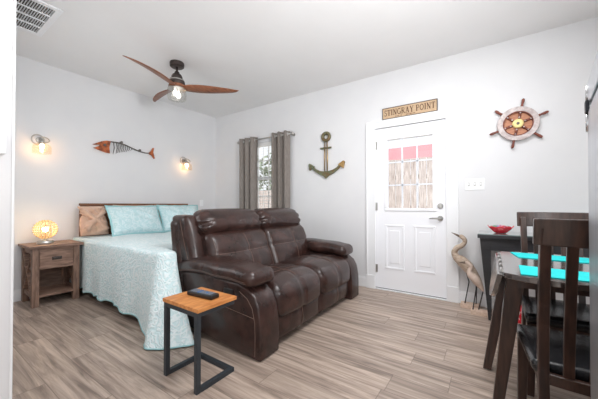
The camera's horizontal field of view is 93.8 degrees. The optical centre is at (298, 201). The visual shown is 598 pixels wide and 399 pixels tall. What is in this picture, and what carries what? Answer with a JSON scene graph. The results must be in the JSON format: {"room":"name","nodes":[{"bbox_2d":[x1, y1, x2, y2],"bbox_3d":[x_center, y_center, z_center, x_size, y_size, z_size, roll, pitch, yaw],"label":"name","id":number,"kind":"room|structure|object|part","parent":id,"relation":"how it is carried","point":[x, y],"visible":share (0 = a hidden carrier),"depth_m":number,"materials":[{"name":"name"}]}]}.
{"room":"studio apartment","nodes":[
{"label":"studio apartment","id":0,"kind":"room"},
{"bbox_2d":[0,0,12,398],"bbox_3d":[-1.736,-0.294,0.582,0.120,2.740,1.600,0,-1,34],"label":"wall","id":1,"kind":"structure","parent":0,"point":[6,6],"depth_m":1.19,"materials":[{"name":"paint"}]},
{"bbox_2d":[0,133,5,154],"bbox_3d":[-1.257,-0.243,1.148,0.032,0.086,0.076,0,-1,34],"label":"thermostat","id":2,"kind":"object","parent":1,"relation":"attached to","point":[2,136],"visible":1,"depth_m":1.17,"materials":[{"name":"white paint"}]},
{"bbox_2d":[9,0,15,398],"bbox_3d":[-1.284,-0.287,1.244,0.132,2.740,0.009,0,-1,34],"label":"trim","id":3,"kind":"structure","parent":1,"relation":"attached to","point":[14,1],"depth_m":1.20,"materials":[{"name":"white paint"}]},
{"bbox_2d":[13,55,215,289],"bbox_3d":[-2.584,-0.258,4.023,0.120,2.740,3.330,0,-1,34],"label":"wall","id":4,"kind":"structure","parent":0,"point":[76,112],"depth_m":3.70,"materials":[{"name":"paint"}]},
{"bbox_2d":[31,134,49,148],"bbox_3d":[-2.951,-0.670,3.213,0.189,0.233,0.170,0,-1,34],"label":"wall sconce","id":5,"kind":"object","parent":4,"relation":"attached to","point":[39,140],"visible":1,"depth_m":3.21,"materials":[{"name":"silver metal"}]},
{"bbox_2d":[13,280,70,301],"bbox_3d":[-2.529,1.046,3.972,0.014,0.132,3.330,0,-1,34],"label":"baseboard","id":6,"kind":"structure","parent":4,"relation":"attached to","point":[16,293],"depth_m":3.10,"materials":[{"name":"white paint"}]},
{"bbox_2d":[94,141,154,158],"bbox_3d":[-2.487,-0.763,4.024,0.046,0.199,0.832,0,-1,34],"label":"wall sculpture","id":7,"kind":"object","parent":4,"relation":"attached to","point":[103,146],"visible":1,"depth_m":3.85,"materials":[{"name":"orange metal"}]},
{"bbox_2d":[180,157,189,166],"bbox_3d":[-1.906,-0.654,4.745,0.189,0.233,0.170,0,-1,34],"label":"wall sconce","id":8,"kind":"object","parent":4,"relation":"attached to","point":[182,160],"visible":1,"depth_m":4.74,"materials":[{"name":"silver metal"}]},
{"bbox_2d":[12,286,590,398],"bbox_3d":[-0.442,1.107,1.168,6.860,0.050,5.850,0,-1,34],"label":"floor","id":9,"kind":"structure","parent":0,"point":[376,343],"depth_m":1.95,"materials":[{"name":"plastic"}]},
{"bbox_2d":[18,240,83,308],"bbox_3d":[-2.797,0.783,3.162,0.435,0.640,0.465,0,-1,34],"label":"nightstand","id":10,"kind":"object","parent":9,"relation":"on","point":[46,269],"visible":1,"depth_m":3.10,"materials":[{"name":"brown wood"}]},
{"bbox_3d":[-3.051,0.797,3.125,0.058,0.612,0.058,0,-1,34],"label":"leg","id":11,"kind":"part","parent":10,"relation":"part of","materials":[{"name":"brown wood"}]},
{"bbox_3d":[-2.760,0.795,2.927,0.058,0.612,0.058,0,-1,34],"label":"leg","id":12,"kind":"part","parent":10,"relation":"part of","materials":[{"name":"brown wood"}]},
{"bbox_2d":[32,220,58,244],"bbox_3d":[-2.815,0.331,3.110,0.219,0.263,0.222,0,-1,34],"label":"table lamp","id":13,"kind":"object","parent":10,"relation":"on","point":[54,229],"visible":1,"depth_m":3.08,"materials":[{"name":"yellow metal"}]},
{"bbox_3d":[-2.815,0.305,3.110,0.205,0.198,0.205,0,-1,34],"label":"lamp shade","id":14,"kind":"part","parent":13,"relation":"part of","materials":[{"name":"glass"}]},
{"bbox_2d":[24,284,72,297],"bbox_3d":[-2.803,0.997,3.164,0.382,0.023,0.385,0,-1,34],"label":"shelf","id":15,"kind":"object","parent":10,"relation":"attached to","point":[45,290],"depth_m":3.12,"materials":[{"name":"brown wood"}]},
{"bbox_3d":[-2.957,0.748,3.272,0.012,0.512,0.289,0,-1,34],"label":"panel","id":16,"kind":"part","parent":10,"relation":"part of","materials":[{"name":"brown wood"}]},
{"bbox_3d":[-2.653,0.704,3.065,0.024,0.027,0.289,0,-1,34],"label":"rail","id":17,"kind":"part","parent":10,"relation":"part of","materials":[{"name":"brown wood"}]},
{"bbox_3d":[-2.648,0.609,3.062,0.020,0.159,0.283,0,-1,34],"label":"drawer","id":18,"kind":"part","parent":10,"relation":"part of","materials":[{"name":"brown wood"}]},
{"bbox_3d":[-2.653,0.509,3.067,0.024,0.037,0.289,0,-1,34],"label":"rail","id":19,"kind":"part","parent":10,"relation":"part of","materials":[{"name":"brown wood"}]},
{"bbox_3d":[-2.634,0.609,3.052,0.017,0.034,0.086,0,-1,34],"label":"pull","id":20,"kind":"part","parent":10,"relation":"part of","materials":[{"name":"brown metal"}]},
{"bbox_3d":[-2.855,0.800,3.412,0.058,0.612,0.058,0,-1,34],"label":"leg","id":21,"kind":"part","parent":10,"relation":"part of","materials":[{"name":"brown wood"}]},
{"bbox_3d":[-2.565,0.798,3.213,0.058,0.612,0.058,0,-1,34],"label":"leg","id":22,"kind":"part","parent":10,"relation":"part of","materials":[{"name":"brown wood"}]},
{"bbox_2d":[79,203,187,289],"bbox_3d":[-1.610,0.563,3.641,1.890,1.090,1.580,0,-1,34],"label":"bed","id":23,"kind":"object","parent":9,"relation":"on","point":[80,204],"visible":0.06,"depth_m":3.80,"materials":[{"name":"brown wood"}]},
{"bbox_3d":[-2.763,0.608,3.574,0.060,1.000,0.060,0,-1,34],"label":"post","id":24,"kind":"part","parent":23,"relation":"part of","materials":[{"name":"brown wood"}]},
{"bbox_3d":[-2.355,0.546,4.179,0.037,1.035,1.510,0,-1,34],"label":"headboard","id":25,"kind":"part","parent":23,"relation":"part of","materials":[{"name":"brown wood"}]},
{"bbox_2d":[73,231,193,349],"bbox_3d":[-1.390,0.753,3.362,2.390,0.693,1.861,0,-1,34],"label":"quilt","id":26,"kind":"object","parent":23,"relation":"on","point":[133,272],"visible":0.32,"depth_m":2.54,"materials":[{"name":"teal fabric"}]},
{"bbox_2d":[77,206,108,235],"bbox_3d":[-2.569,0.233,3.501,0.251,0.354,0.310,0,-1,34],"label":"throw cushion","id":27,"kind":"object","parent":26,"relation":"on","point":[92,221],"visible":1,"depth_m":3.44,"materials":[{"name":"beige fabric"}]},
{"bbox_2d":[113,205,148,205],"bbox_3d":[-2.363,0.224,4.019,0.113,0.363,0.550,0,-1,34],"label":"bed pillow","id":28,"kind":"object","parent":26,"relation":"on","point":[113,205],"visible":0.05,"depth_m":4.00,"materials":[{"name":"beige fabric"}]},
{"bbox_2d":[104,205,164,236],"bbox_3d":[-2.181,0.238,3.765,0.265,0.393,0.690,0,-1,34],"label":"pillow sham","id":29,"kind":"object","parent":26,"relation":"on","point":[124,220],"visible":1,"depth_m":3.67,"materials":[{"name":"teal fabric"}]},
{"bbox_2d":[157,205,197,231],"bbox_3d":[-1.816,0.240,4.339,0.254,0.401,0.692,0,-1,34],"label":"pillow sham","id":30,"kind":"object","parent":26,"relation":"on","point":[166,212],"visible":0.52,"depth_m":4.18,"materials":[{"name":"teal fabric"}]},
{"bbox_3d":[-2.354,0.039,4.184,0.050,0.030,1.530,0,-1,34],"label":"rail","id":31,"kind":"part","parent":23,"relation":"part of","materials":[{"name":"brown wood"}]},
{"bbox_2d":[163,287,236,394],"bbox_3d":[-0.632,0.848,1.786,0.357,0.482,0.291,0,-1,34],"label":"side table","id":32,"kind":"object","parent":9,"relation":"on","point":[196,307],"visible":0.84,"depth_m":1.72,"materials":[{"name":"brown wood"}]},
{"bbox_2d":[187,288,218,299],"bbox_3d":[-0.619,0.591,1.802,0.225,0.032,0.070,0,-1,29],"label":"remote control","id":33,"kind":"object","parent":32,"relation":"on","point":[200,293],"visible":1,"depth_m":1.77,"materials":[{"name":"black plastic"}]},
{"bbox_2d":[170,208,358,361],"bbox_3d":[-0.222,0.583,2.908,1.110,1.034,1.785,0,-1,34],"label":"loveseat","id":34,"kind":"object","parent":9,"relation":"on","point":[281,278],"visible":0.98,"depth_m":2.40,"materials":[{"name":"brown leather"}]},
{"bbox_3d":[-0.521,0.662,2.069,0.100,0.042,0.014,0,-1,34],"label":"recline handle","id":35,"kind":"part","parent":34,"relation":"part of","materials":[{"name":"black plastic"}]},
{"bbox_3d":[-0.620,0.833,2.262,1.016,0.519,0.205,0,-1,34],"label":"arm","id":36,"kind":"part","parent":34,"relation":"part of","materials":[{"name":"brown leather"}]},
{"bbox_2d":[201,228,273,264],"bbox_3d":[-0.577,0.483,2.701,0.354,0.440,0.748,0,-1,34],"label":"cushion","id":37,"kind":"object","parent":34,"relation":"on","point":[253,244],"depth_m":2.60,"materials":[{"name":"brown leather"}]},
{"bbox_2d":[261,224,309,263],"bbox_3d":[-0.158,0.490,3.315,0.354,0.440,0.748,0,-1,34],"label":"cushion","id":38,"kind":"object","parent":34,"relation":"on","point":[285,241],"depth_m":3.15,"materials":[{"name":"brown leather"}]},
{"bbox_2d":[266,264,319,316],"bbox_3d":[-0.237,0.736,2.520,0.700,0.312,0.660,0,-1,34],"label":"seat cushion","id":39,"kind":"object","parent":34,"relation":"on","point":[294,288],"depth_m":2.30,"materials":[{"name":"brown leather"}]},
{"bbox_2d":[278,254,349,293],"bbox_3d":[0.132,0.741,3.062,0.700,0.312,0.660,0,-1,34],"label":"seat cushion","id":40,"kind":"object","parent":34,"relation":"on","point":[333,270],"depth_m":2.88,"materials":[{"name":"brown leather"}]},
{"bbox_3d":[0.231,0.847,3.510,1.016,0.519,0.205,0,-1,34],"label":"arm","id":41,"kind":"part","parent":34,"relation":"part of","materials":[{"name":"brown leather"}]},
{"bbox_2d":[451,232,482,308],"bbox_3d":[1.756,0.714,2.935,0.281,0.774,0.137,0,-1,34],"label":"heron figurine","id":42,"kind":"object","parent":9,"relation":"on","point":[457,258],"visible":0.81,"depth_m":2.92,"materials":[{"name":"brown wood"}]},
{"bbox_3d":[1.750,0.848,2.918,0.048,0.416,0.019,0,-1,34],"label":"leg","id":43,"kind":"part","parent":42,"relation":"part of","materials":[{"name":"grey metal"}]},
{"bbox_2d":[459,261,487,316],"bbox_3d":[1.724,0.846,2.774,0.237,0.506,0.100,0,-1,34],"label":"heron figurine","id":44,"kind":"object","parent":9,"relation":"on","point":[473,277],"visible":1,"depth_m":2.74,"materials":[{"name":"brown wood"}]},
{"bbox_3d":[1.728,0.929,2.754,0.041,0.261,0.012,0,-1,25],"label":"leg","id":45,"kind":"part","parent":44,"relation":"part of","materials":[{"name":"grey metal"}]},
{"bbox_2d":[518,306,521,323],"bbox_3d":[1.987,0.955,2.592,0.123,0.285,0.102,0,-1,34],"label":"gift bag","id":46,"kind":"object","parent":9,"relation":"on","point":[519,319],"visible":0.07,"depth_m":2.53,"materials":[{"name":"red paper"}]},
{"bbox_2d":[477,230,588,320],"bbox_3d":[2.243,0.693,2.427,1.158,0.805,0.420,0,-1,34],"label":"console table","id":47,"kind":"object","parent":9,"relation":"on","point":[490,241],"visible":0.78,"depth_m":2.54,"materials":[{"name":"black wood"}]},
{"bbox_3d":[1.732,0.715,2.596,0.088,0.765,0.088,0,-1,34],"label":"leg","id":48,"kind":"part","parent":47,"relation":"part of","materials":[{"name":"black wood"}]},
{"bbox_2d":[488,225,513,232],"bbox_3d":[1.892,0.256,2.629,0.203,0.072,0.159,0,-1,34],"label":"bowl","id":49,"kind":"object","parent":47,"relation":"on","point":[500,229],"visible":0.91,"depth_m":2.58,"materials":[{"name":"red glass"}]},
{"bbox_3d":[2.243,0.293,2.432,1.150,0.006,0.412,0,-1,34],"label":"glass","id":50,"kind":"part","parent":47,"relation":"part of","materials":[{"name":"grey glass"}]},
{"bbox_2d":[483,252,589,398],"bbox_3d":[1.405,0.707,1.446,0.770,0.756,0.864,0,-1,34],"label":"dining table","id":51,"kind":"object","parent":9,"relation":"on","point":[507,284],"visible":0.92,"depth_m":1.39,"materials":[{"name":"brown wood"}]},
{"bbox_3d":[1.307,0.723,1.829,0.201,0.720,0.087,0,-1,18],"label":"leg","id":52,"kind":"part","parent":51,"relation":"part of","materials":[{"name":"brown wood"}]},
{"bbox_3d":[1.036,0.719,1.390,0.135,0.720,0.098,0,-1,34],"label":"leg","id":53,"kind":"part","parent":51,"relation":"part of","materials":[{"name":"brown wood"}]},
{"bbox_2d":[511,252,588,262],"bbox_3d":[1.517,0.334,1.679,0.390,0.004,0.210,0,-1,34],"label":"placemat","id":54,"kind":"object","parent":51,"relation":"on","point":[519,255],"visible":0.68,"depth_m":1.67,"materials":[{"name":"teal fabric"}]},
{"bbox_2d":[519,265,588,281],"bbox_3d":[1.240,0.329,1.260,0.395,0.004,0.235,0,-1,34],"label":"placemat","id":55,"kind":"object","parent":51,"relation":"on","point":[525,270],"visible":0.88,"depth_m":1.28,"materials":[{"name":"teal fabric"}]},
{"bbox_2d":[516,218,590,398],"bbox_3d":[1.163,0.572,1.106,0.443,1.020,0.534,0,-1,32],"label":"dining chair","id":56,"kind":"object","parent":9,"relation":"on","point":[559,359],"visible":0.89,"depth_m":1.03,"materials":[{"name":"brown wood"}]},
{"bbox_3d":[1.125,0.876,1.406,0.046,0.402,0.044,0,-1,32],"label":"leg","id":57,"kind":"part","parent":56,"relation":"part of","materials":[{"name":"brown wood"}]},
{"bbox_3d":[0.919,0.589,1.047,0.033,0.985,0.110,0,-1,32],"label":"post","id":58,"kind":"part","parent":56,"relation":"part of","materials":[{"name":"brown wood"}]},
{"bbox_3d":[1.197,0.644,1.159,0.443,0.084,0.405,0,-1,32],"label":"seat","id":59,"kind":"part","parent":56,"relation":"part of","materials":[{"name":"black leather"}]},
{"bbox_3d":[1.039,0.109,0.915,0.420,0.098,0.070,0,-1,32],"label":"rail","id":60,"kind":"part","parent":56,"relation":"part of","materials":[{"name":"brown wood"}]},
{"bbox_3d":[1.079,0.668,0.971,0.320,0.045,0.040,0,-1,32],"label":"rail","id":61,"kind":"part","parent":56,"relation":"part of","materials":[{"name":"brown wood"}]},
{"bbox_2d":[517,212,589,397],"bbox_3d":[1.593,0.578,1.669,0.443,1.020,0.534,0,-1,32],"label":"dining chair","id":62,"kind":"object","parent":9,"relation":"on","point":[524,219],"visible":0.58,"depth_m":1.70,"materials":[{"name":"brown wood"}]},
{"bbox_3d":[1.542,0.598,1.914,0.033,0.985,0.110,0,-1,32],"label":"post","id":63,"kind":"part","parent":62,"relation":"part of","materials":[{"name":"brown wood"}]},
{"bbox_3d":[1.303,0.877,1.569,0.046,0.402,0.044,0,-1,32],"label":"leg","id":64,"kind":"part","parent":62,"relation":"part of","materials":[{"name":"brown wood"}]},
{"bbox_3d":[1.717,0.119,1.869,0.420,0.098,0.070,0,-1,32],"label":"rail","id":65,"kind":"part","parent":62,"relation":"part of","materials":[{"name":"brown wood"}]},
{"bbox_3d":[1.559,0.649,1.613,0.443,0.084,0.405,0,-1,32],"label":"seat","id":66,"kind":"part","parent":62,"relation":"part of","materials":[{"name":"black leather"}]},
{"bbox_2d":[584,51,597,398],"bbox_3d":[0.788,0.376,0.316,0.606,1.395,0.600,-1,-1,42],"label":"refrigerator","id":67,"kind":"object","parent":9,"relation":"on","point":[591,90],"visible":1,"depth_m":0.66,"materials":[{"name":"grey metal"}]},
{"bbox_3d":[0.762,-0.284,0.739,0.009,0.043,0.009,-1,-1,42],"label":"handle","id":68,"kind":"part","parent":67,"relation":"part of","materials":[{"name":"silver metal"}]},
{"bbox_3d":[0.762,-0.210,0.738,0.009,0.049,0.009,-1,-1,42],"label":"handle","id":69,"kind":"part","parent":67,"relation":"part of","materials":[{"name":"silver metal"}]},
{"bbox_3d":[0.755,-0.249,0.734,0.008,0.030,0.028,-1,-1,42],"label":"handle mount","id":70,"kind":"part","parent":67,"relation":"part of","materials":[{"name":"grey metal"}]},
{"bbox_3d":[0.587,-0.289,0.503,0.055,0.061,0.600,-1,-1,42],"label":"door","id":71,"kind":"part","parent":67,"relation":"part of","materials":[{"name":"silver metal"}]},
{"bbox_3d":[0.587,0.386,0.496,0.055,1.258,0.600,-1,-1,42],"label":"door","id":72,"kind":"part","parent":67,"relation":"part of","materials":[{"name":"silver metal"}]},
{"bbox_2d":[16,0,597,117],"bbox_3d":[-0.442,-1.708,1.197,6.860,0.100,5.850,0,-1,34],"label":"ceiling","id":73,"kind":"structure","parent":0,"point":[268,51],"depth_m":2.78,"materials":[{"name":"paint"}]},
{"bbox_2d":[16,0,63,36],"bbox_3d":[-2.439,-1.639,2.368,0.640,0.012,0.535,0,-1,34],"label":"ceiling vent","id":74,"kind":"object","parent":73,"relation":"in","point":[31,15],"visible":0.84,"depth_m":2.46,"materials":[{"name":"white metal"}]},
{"bbox_2d":[123,55,238,101],"bbox_3d":[-1.564,-1.416,3.266,1.210,0.440,1.173,0,-1,34],"label":"ceiling fan","id":75,"kind":"object","parent":73,"relation":"hanging from","point":[176,85],"visible":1,"depth_m":3.29,"materials":[{"name":"brown wood"}]},
{"bbox_3d":[-1.508,-1.359,2.917,0.129,0.050,0.658,0,-1,13],"label":"blade","id":76,"kind":"part","parent":75,"relation":"part of","materials":[{"name":"brown wood"}]},
{"bbox_3d":[-1.732,-1.353,3.523,0.658,0.050,0.129,-1,-1,40],"label":"blade","id":77,"kind":"part","parent":75,"relation":"part of","materials":[{"name":"brown wood"}]},
{"bbox_3d":[-1.069,-1.354,3.393,0.658,0.050,0.129,0,-1,-14],"label":"blade","id":78,"kind":"part","parent":75,"relation":"part of","materials":[{"name":"brown wood"}]},
{"bbox_2d":[216,17,597,303],"bbox_3d":[1.172,-0.263,3.549,6.860,2.740,0.120,0,-1,34],"label":"wall","id":79,"kind":"structure","parent":0,"point":[550,69],"depth_m":3.02,"materials":[{"name":"paint"}]},
{"bbox_2d":[259,160,270,196],"bbox_3d":[-0.531,-0.389,4.682,1.010,1.225,0.130,0,-1,34],"label":"window","id":80,"kind":"structure","parent":79,"relation":"in","point":[265,177],"depth_m":4.74,"materials":[{"name":"white paint"}]},
{"bbox_2d":[258,141,270,207],"bbox_3d":[-0.538,-0.402,4.672,0.890,1.190,0.045,0,-1,34],"label":"window blind","id":81,"kind":"object","parent":80,"relation":"attached to","point":[265,144],"visible":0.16,"depth_m":4.68,"materials":[{"name":"white plastic"}]},
{"bbox_3d":[-0.538,-0.964,4.679,0.890,0.066,0.043,0,-1,34],"label":"head rail","id":82,"kind":"part","parent":81,"relation":"part of","materials":[{"name":"white plastic"}]},
{"bbox_2d":[237,132,294,143],"bbox_3d":[-0.559,-1.037,4.595,1.210,0.053,0.117,0,-1,34],"label":"curtain rod","id":83,"kind":"object","parent":79,"relation":"attached to","point":[291,133],"visible":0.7,"depth_m":4.45,"materials":[{"name":"silver metal"}]},
{"bbox_2d":[239,137,257,209],"bbox_3d":[-0.866,0.007,4.753,0.388,2.185,0.104,0,-1,34],"label":"drape","id":84,"kind":"object","parent":83,"relation":"hanging from","point":[248,150],"visible":0.67,"depth_m":4.73,"materials":[{"name":"beige fabric"}]},
{"bbox_3d":[-0.577,-1.037,4.569,1.150,0.019,0.020,0,-1,34],"label":"rod","id":85,"kind":"part","parent":83,"relation":"part of","materials":[{"name":"silver metal"}]},
{"bbox_2d":[271,130,289,207],"bbox_3d":[-0.306,0.003,4.371,0.368,2.185,0.104,0,-1,34],"label":"drape","id":86,"kind":"object","parent":83,"relation":"hanging from","point":[280,145],"visible":0.64,"depth_m":4.36,"materials":[{"name":"beige fabric"}]},
{"bbox_2d":[309,131,344,177],"bbox_3d":[0.386,-0.670,3.988,0.578,0.670,0.048,0,-1,34],"label":"wall sculpture","id":87,"kind":"object","parent":79,"relation":"attached to","point":[324,173],"visible":1,"depth_m":3.97,"materials":[{"name":"gold metal"}]},
{"bbox_3d":[0.385,-0.428,3.985,0.466,0.186,0.024,0,-1,34],"label":"arm","id":88,"kind":"part","parent":87,"relation":"part of","materials":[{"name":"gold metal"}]},
{"bbox_2d":[375,119,446,300],"bbox_3d":[1.338,0.086,3.396,0.834,2.039,0.161,0,-1,34],"label":"door","id":89,"kind":"structure","parent":79,"relation":"in","point":[410,242],"depth_m":3.34,"materials":[{"name":"white paint"}]},
{"bbox_3d":[1.184,0.559,3.464,0.235,0.555,0.013,0,-1,34],"label":"raised panel","id":90,"kind":"part","parent":89,"relation":"part of","materials":[{"name":"white paint"}]},
{"bbox_3d":[1.326,-0.352,3.374,0.597,0.925,0.019,0,-1,34],"label":"glazing frame","id":91,"kind":"part","parent":89,"relation":"part of","materials":[{"name":"white paint"}]},
{"bbox_3d":[1.469,0.557,3.270,0.235,0.555,0.013,0,-1,34],"label":"raised panel","id":92,"kind":"part","parent":89,"relation":"part of","materials":[{"name":"white paint"}]},
{"bbox_3d":[1.559,0.188,3.181,0.140,0.062,0.057,0,-1,34],"label":"lever handle","id":93,"kind":"part","parent":89,"relation":"part of","materials":[{"name":"silver metal"}]},
{"bbox_2d":[366,107,458,302],"bbox_3d":[1.316,0.035,3.363,1.051,2.140,0.040,0,-1,34],"label":"trim","id":94,"kind":"structure","parent":79,"relation":"attached to","point":[451,115],"depth_m":3.13,"materials":[{"name":"white paint"}]},
{"bbox_2d":[382,98,437,119],"bbox_3d":[1.320,-1.107,3.369,0.630,0.140,0.023,0,-1,34],"label":"wall sign","id":95,"kind":"object","parent":94,"relation":"on","point":[431,105],"visible":1,"depth_m":3.35,"materials":[{"name":"brown wood"}]},
{"bbox_2d":[358,276,521,313],"bbox_3d":[1.184,1.040,3.446,6.740,0.132,0.014,0,-1,34],"label":"baseboard","id":96,"kind":"structure","parent":79,"relation":"attached to","point":[362,279],"depth_m":3.00,"materials":[{"name":"white paint"}]},
{"bbox_2d":[465,178,484,189],"bbox_3d":[1.873,-0.189,2.986,0.183,0.124,0.020,0,-1,34],"label":"switch plate","id":97,"kind":"object","parent":79,"relation":"attached to","point":[476,183],"visible":1,"depth_m":2.98,"materials":[{"name":"white paint"}]},
{"bbox_2d":[489,98,548,148],"bbox_3d":[2.164,-0.773,2.768,0.465,0.481,0.061,0,-1,34],"label":"wheel","id":98,"kind":"object","parent":79,"relation":"attached to","point":[519,123],"visible":1,"depth_m":2.76,"materials":[{"name":"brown wood"}]},
{"label":"outside","id":99,"kind":"structure","parent":0,"visible":0},
{"bbox_3d":[0.843,1.376,10.094,22.000,0.100,10.350,0,-1,34],"label":"ground","id":100,"kind":"structure","parent":99,"visible":0},
{"bbox_2d":[259,151,270,190],"bbox_3d":[-0.959,-0.377,10.847,2.770,3.431,2.519,0,-1,34],"label":"tree","id":101,"kind":"object","parent":100,"relation":"on","point":[260,166],"visible":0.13,"depth_m":10.43,"materials":[{"name":"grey plant"}]},
{"bbox_2d":[259,190,270,207],"bbox_3d":[-1.421,0.451,9.118,5.430,1.630,0.070,0,-1,34],"label":"fence","id":102,"kind":"object","parent":100,"relation":"on","point":[260,192],"visible":0.02,"depth_m":8.85,"materials":[{"name":"brown wood"}]},
{"bbox_2d":[389,144,431,159],"bbox_3d":[3.401,-0.089,7.293,3.800,2.770,1.320,0,-1,34],"label":"awning","id":103,"kind":"object","parent":100,"relation":"on","point":[423,150],"visible":0.05,"depth_m":6.94,"materials":[{"name":"pink fabric"}]},
{"bbox_2d":[389,157,432,207],"bbox_3d":[2.759,0.150,6.209,4.442,2.270,0.170,0,-1,34],"label":"fence","id":104,"kind":"object","parent":100,"relation":"on","point":[409,174],"visible":0.15,"depth_m":6.30,"materials":[{"name":"brown wood"}]}
]}

